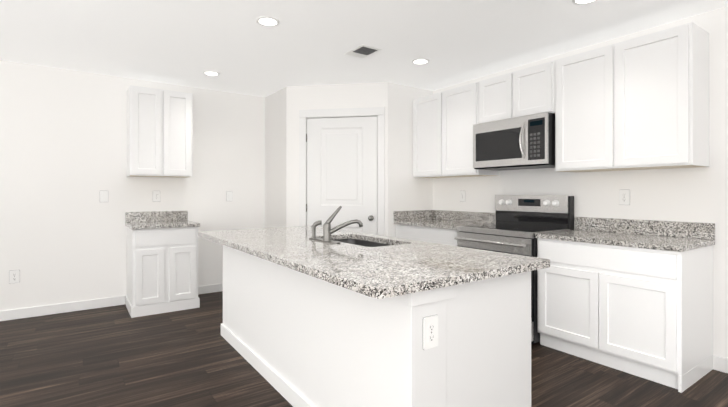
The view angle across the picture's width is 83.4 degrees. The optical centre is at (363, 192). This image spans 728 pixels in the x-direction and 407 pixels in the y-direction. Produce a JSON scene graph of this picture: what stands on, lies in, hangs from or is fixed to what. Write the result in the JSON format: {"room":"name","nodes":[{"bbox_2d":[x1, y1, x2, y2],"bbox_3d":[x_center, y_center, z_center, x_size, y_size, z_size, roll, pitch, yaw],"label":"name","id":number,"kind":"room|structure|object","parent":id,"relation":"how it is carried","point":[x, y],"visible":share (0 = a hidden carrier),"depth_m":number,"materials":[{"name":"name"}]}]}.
{"room":"kitchen","nodes":[
{"label":"kitchen","id":0,"kind":"room"},
{"bbox_2d":[0,60,264,310],"bbox_3d":[-2.936,-0.015,4.462,7.315,2.533,0.140,0,0,-35],"label":"wall","id":1,"kind":"structure","parent":0,"point":[63,163],"depth_m":4.38,"materials":[{"name":"white paint"}]},
{"bbox_2d":[9,270,19,283],"bbox_3d":[-3.436,0.831,4.017,0.082,0.128,0.009,0,0,-35],"label":"outlet","id":2,"kind":"object","parent":1,"relation":"attached to","point":[14,276],"visible":1,"depth_m":4.01,"materials":[{"name":"white plastic"}]},
{"bbox_2d":[0,295,124,320],"bbox_3d":[-4.205,1.199,3.473,3.765,0.100,0.018,0,0,-35],"label":"baseboard","id":3,"kind":"structure","parent":1,"relation":"attached to","point":[5,315],"depth_m":4.22,"materials":[{"name":"white paint"}]},
{"bbox_2d":[100,190,107,201],"bbox_3d":[-2.827,0.045,4.444,0.082,0.128,0.013,0,0,-35],"label":"switch plate","id":4,"kind":"object","parent":1,"relation":"attached to","point":[103,195],"visible":1,"depth_m":4.44,"materials":[{"name":"white plastic"}]},
{"bbox_2d":[153,191,159,201],"bbox_3d":[-2.406,0.047,4.741,0.082,0.128,0.009,0,0,-35],"label":"outlet","id":5,"kind":"object","parent":1,"relation":"attached to","point":[156,196],"visible":1,"depth_m":4.74,"materials":[{"name":"white plastic"}]},
{"bbox_2d":[127,85,192,177],"bbox_3d":[-2.299,-0.651,4.608,0.625,0.952,0.350,0,0,-35],"label":"upper cabinet","id":6,"kind":"object","parent":1,"relation":"attached to","point":[159,132],"visible":1,"depth_m":4.45,"materials":[{"name":"white paint"}]},
{"bbox_2d":[198,283,222,294],"bbox_3d":[-1.726,1.203,5.212,0.980,0.100,0.018,0,0,-35],"label":"baseboard","id":7,"kind":"structure","parent":1,"relation":"attached to","point":[212,288],"depth_m":5.08,"materials":[{"name":"white paint"}]},
{"bbox_2d":[226,191,232,200],"bbox_3d":[-1.717,0.053,5.222,0.082,0.128,0.013,0,0,-35],"label":"switch plate","id":8,"kind":"object","parent":1,"relation":"attached to","point":[229,195],"visible":1,"depth_m":5.22,"materials":[{"name":"white plastic"}]},
{"bbox_2d":[265,82,432,237],"bbox_3d":[-0.230,-0.013,5.332,1.605,2.533,1.542,0,0,-35],"label":"wall","id":9,"kind":"structure","parent":0,"point":[405,190],"depth_m":4.92,"materials":[{"name":"white paint"}]},
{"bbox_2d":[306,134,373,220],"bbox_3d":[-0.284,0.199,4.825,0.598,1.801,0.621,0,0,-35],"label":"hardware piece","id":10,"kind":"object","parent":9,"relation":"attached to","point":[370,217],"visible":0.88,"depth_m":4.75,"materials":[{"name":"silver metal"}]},
{"bbox_2d":[299,107,384,235],"bbox_3d":[-0.260,0.132,4.881,1.030,2.240,0.135,0,0,9],"label":"door","id":11,"kind":"structure","parent":9,"relation":"attached to","point":[342,162],"depth_m":4.84,"materials":[{"name":"white paint"}]},
{"bbox_2d":[394,210,433,221],"bbox_3d":[0.605,0.281,4.961,0.617,0.114,0.020,0,0,-35],"label":"backsplash","id":12,"kind":"structure","parent":9,"relation":"attached to","point":[399,216],"depth_m":4.92,"materials":[{"name":"grey stone"}]},
{"bbox_2d":[0,291,727,406],"bbox_3d":[-0.562,1.304,1.073,7.315,0.120,8.412,0,0,-35],"label":"floor","id":13,"kind":"structure","parent":0,"point":[115,356],"depth_m":2.83,"materials":[{"name":"brown wood"}]},
{"bbox_2d":[125,211,199,317],"bbox_3d":[-2.217,0.737,4.489,0.649,1.029,0.635,0,0,-35],"label":"base cabinet","id":14,"kind":"object","parent":13,"relation":"on","point":[162,261],"visible":0.98,"depth_m":4.26,"materials":[{"name":"white paint"}]},
{"bbox_2d":[125,211,199,229],"bbox_3d":[-2.217,0.297,4.490,0.649,0.150,0.635,0,0,-35],"label":"countertop","id":15,"kind":"structure","parent":14,"relation":"on","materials":[{"name":"stone"}]},
{"bbox_2d":[221,246,532,406],"bbox_3d":[-0.197,0.809,2.793,0.834,0.878,2.498,0,0,-35],"label":"kitchen island","id":16,"kind":"object","parent":13,"relation":"on","point":[325,315],"depth_m":1.91,"materials":[{"name":"white paint"}]},
{"bbox_2d":[198,226,549,301],"bbox_3d":[-0.247,0.351,2.748,1.080,0.035,2.563,0,0,-35],"label":"island countertop","id":17,"kind":"structure","parent":16,"relation":"on","point":[376,272],"depth_m":1.98,"materials":[{"name":"grey stone"}]},
{"bbox_2d":[310,206,365,241],"bbox_3d":[-0.186,0.212,2.854,0.268,0.241,0.375,0,0,-35],"label":"faucet","id":18,"kind":"object","parent":17,"relation":"on","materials":[{"name":"silver metal"}]},
{"bbox_2d":[334,238,405,245],"bbox_3d":[-0.028,0.471,2.869,0.444,0.229,0.824,0,0,-35],"label":"sink","id":19,"kind":"object","parent":17,"relation":"in","point":[353,241],"depth_m":3.09,"materials":[{"name":"grey metal"}]},
{"bbox_2d":[422,314,437,349],"bbox_3d":[0.263,0.550,1.604,0.082,0.128,0.009,0,0,-35],"label":"outlet plate","id":20,"kind":"object","parent":16,"relation":"attached to","point":[429,321],"depth_m":1.60,"materials":[{"name":"white plastic"}]},
{"bbox_2d":[396,226,458,245],"bbox_3d":[0.902,0.812,4.570,0.620,0.878,1.000,0,0,-35],"label":"base cabinet","id":21,"kind":"object","parent":13,"relation":"on","point":[418,233],"depth_m":4.37,"materials":[{"name":"white paint"}]},
{"bbox_2d":[394,218,495,229],"bbox_3d":[0.895,0.355,4.565,0.638,0.036,1.001,0,0,-35],"label":"countertop","id":22,"kind":"structure","parent":21,"relation":"on","point":[434,223],"depth_m":4.47,"materials":[{"name":"grey stone"}]},
{"bbox_2d":[454,195,573,343],"bbox_3d":[1.367,0.639,3.793,0.731,1.222,0.792,0,0,-35],"label":"range","id":23,"kind":"object","parent":13,"relation":"on","point":[521,220],"visible":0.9,"depth_m":3.72,"materials":[{"name":"silver metal"}]},
{"bbox_2d":[537,238,712,392],"bbox_3d":[1.931,0.809,3.102,0.620,0.878,0.972,0,0,-35],"label":"base cabinet","id":24,"kind":"object","parent":13,"relation":"on","point":[633,296],"depth_m":2.80,"materials":[{"name":"white paint"}]},
{"bbox_2d":[535,230,714,253],"bbox_3d":[1.927,0.352,3.094,0.638,0.036,0.985,0,0,-35],"label":"countertop","id":25,"kind":"structure","parent":24,"relation":"on","point":[599,237],"depth_m":2.89,"materials":[{"name":"grey stone"}]},
{"bbox_2d":[0,0,727,96],"bbox_3d":[-0.562,-1.349,1.078,7.315,0.120,8.412,0,0,-35],"label":"ceiling","id":26,"kind":"structure","parent":0,"point":[237,46],"depth_m":3.37,"materials":[{"name":"white paint"}]},
{"bbox_2d":[203,71,219,75],"bbox_3d":[-1.644,-1.279,4.403,0.176,0.006,0.176,0,0,-35],"label":"recessed light","id":27,"kind":"object","parent":26,"relation":"in","point":[211,73],"visible":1,"depth_m":4.40,"materials":[{"name":"white plastic"}]},
{"bbox_2d":[256,16,279,25],"bbox_3d":[-0.723,-1.282,3.071,0.176,0.006,0.176,0,0,-35],"label":"recessed light","id":28,"kind":"object","parent":26,"relation":"in","point":[267,21],"visible":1,"depth_m":3.06,"materials":[{"name":"white plastic"}]},
{"bbox_2d":[344,44,381,58],"bbox_3d":[-0.011,-1.279,3.729,0.220,0.008,0.300,0,0,-35],"label":"ceiling vent","id":29,"kind":"object","parent":26,"relation":"in","point":[362,51],"visible":1,"depth_m":3.71,"materials":[{"name":"white plastic"}]},
{"bbox_2d":[412,58,429,63],"bbox_3d":[0.554,-1.280,4.003,0.176,0.006,0.176,0,0,-35],"label":"recessed light","id":30,"kind":"object","parent":26,"relation":"in","point":[420,61],"visible":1,"depth_m":4.00,"materials":[{"name":"white plastic"}]},
{"bbox_2d":[572,0,596,4],"bbox_3d":[1.475,-1.282,2.707,0.176,0.006,0.176,0,0,-35],"label":"recessed light","id":31,"kind":"object","parent":26,"relation":"in","point":[579,2],"visible":1,"depth_m":2.75,"materials":[{"name":"white plastic"}]},
{"bbox_2d":[433,6,727,358],"bbox_3d":[2.416,-0.018,3.078,0.140,2.533,8.272,0,0,-35],"label":"wall","id":32,"kind":"structure","parent":0,"point":[698,194],"depth_m":3.15,"materials":[{"name":"white paint"}]},
{"bbox_2d":[413,92,440,177],"bbox_3d":[0.867,-0.652,4.857,0.350,0.949,0.494,0,0,-35],"label":"upper cabinet","id":33,"kind":"object","parent":32,"relation":"attached to","point":[427,109],"depth_m":4.76,"materials":[{"name":"white paint"}]},
{"bbox_2d":[460,191,464,201],"bbox_3d":[1.146,0.047,4.757,0.009,0.128,0.082,0,0,-35],"label":"electrical outlet plate","id":34,"kind":"object","parent":32,"relation":"attached to","point":[462,196],"visible":1,"depth_m":4.75,"materials":[{"name":"white plastic"}]},
{"bbox_2d":[441,82,498,177],"bbox_3d":[1.151,-0.653,4.453,0.350,0.949,0.494,0,0,-35],"label":"upper cabinet","id":35,"kind":"object","parent":32,"relation":"attached to","point":[459,104],"depth_m":4.36,"materials":[{"name":"white paint"}]},
{"bbox_2d":[477,73,508,123],"bbox_3d":[1.410,-0.904,4.083,0.350,0.448,0.404,0,0,-35],"label":"upper cabinet","id":36,"kind":"object","parent":32,"relation":"attached to","point":[492,93],"depth_m":4.00,"materials":[{"name":"white paint"}]},
{"bbox_2d":[509,61,552,117],"bbox_3d":[1.643,-0.905,3.752,0.350,0.448,0.405,0,0,-35],"label":"upper cabinet","id":37,"kind":"object","parent":32,"relation":"attached to","point":[531,88],"depth_m":3.66,"materials":[{"name":"white paint"}]},
{"bbox_2d":[473,112,554,170],"bbox_3d":[1.470,-0.453,3.880,0.475,0.447,0.790,0,0,-35],"label":"microwave","id":38,"kind":"object","parent":37,"relation":"attached to","point":[522,142],"visible":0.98,"depth_m":3.71,"materials":[{"name":"silver metal"}]},
{"bbox_2d":[434,210,714,237],"bbox_3d":[1.662,0.279,4.010,0.020,0.114,2.790,0,0,-35],"label":"backsplash","id":39,"kind":"structure","parent":32,"relation":"attached to","point":[620,226],"depth_m":3.31,"materials":[{"name":"grey stone"}]},
{"bbox_2d":[553,45,623,171],"bbox_3d":[1.898,-0.655,3.388,0.350,0.949,0.477,0,0,-35],"label":"upper cabinet","id":40,"kind":"object","parent":32,"relation":"attached to","point":[581,80],"depth_m":3.30,"materials":[{"name":"white paint"}]},
{"bbox_2d":[619,189,629,204],"bbox_3d":[2.134,0.042,3.349,0.009,0.128,0.082,0,0,-35],"label":"electrical outlet plate","id":41,"kind":"object","parent":32,"relation":"attached to","point":[624,196],"visible":1,"depth_m":3.35,"materials":[{"name":"white plastic"}]},
{"bbox_2d":[609,22,708,169],"bbox_3d":[2.172,-0.656,2.997,0.350,0.949,0.478,0,0,-35],"label":"upper cabinet","id":42,"kind":"object","parent":32,"relation":"attached to","point":[640,103],"depth_m":2.87,"materials":[{"name":"white paint"}]},
{"bbox_2d":[713,355,727,372],"bbox_3d":[3.543,1.194,1.333,0.015,0.100,3.785,0,0,-35],"label":"baseboard","id":43,"kind":"structure","parent":32,"relation":"attached to","point":[720,364],"depth_m":2.84,"materials":[{"name":"white paint"}]}
]}

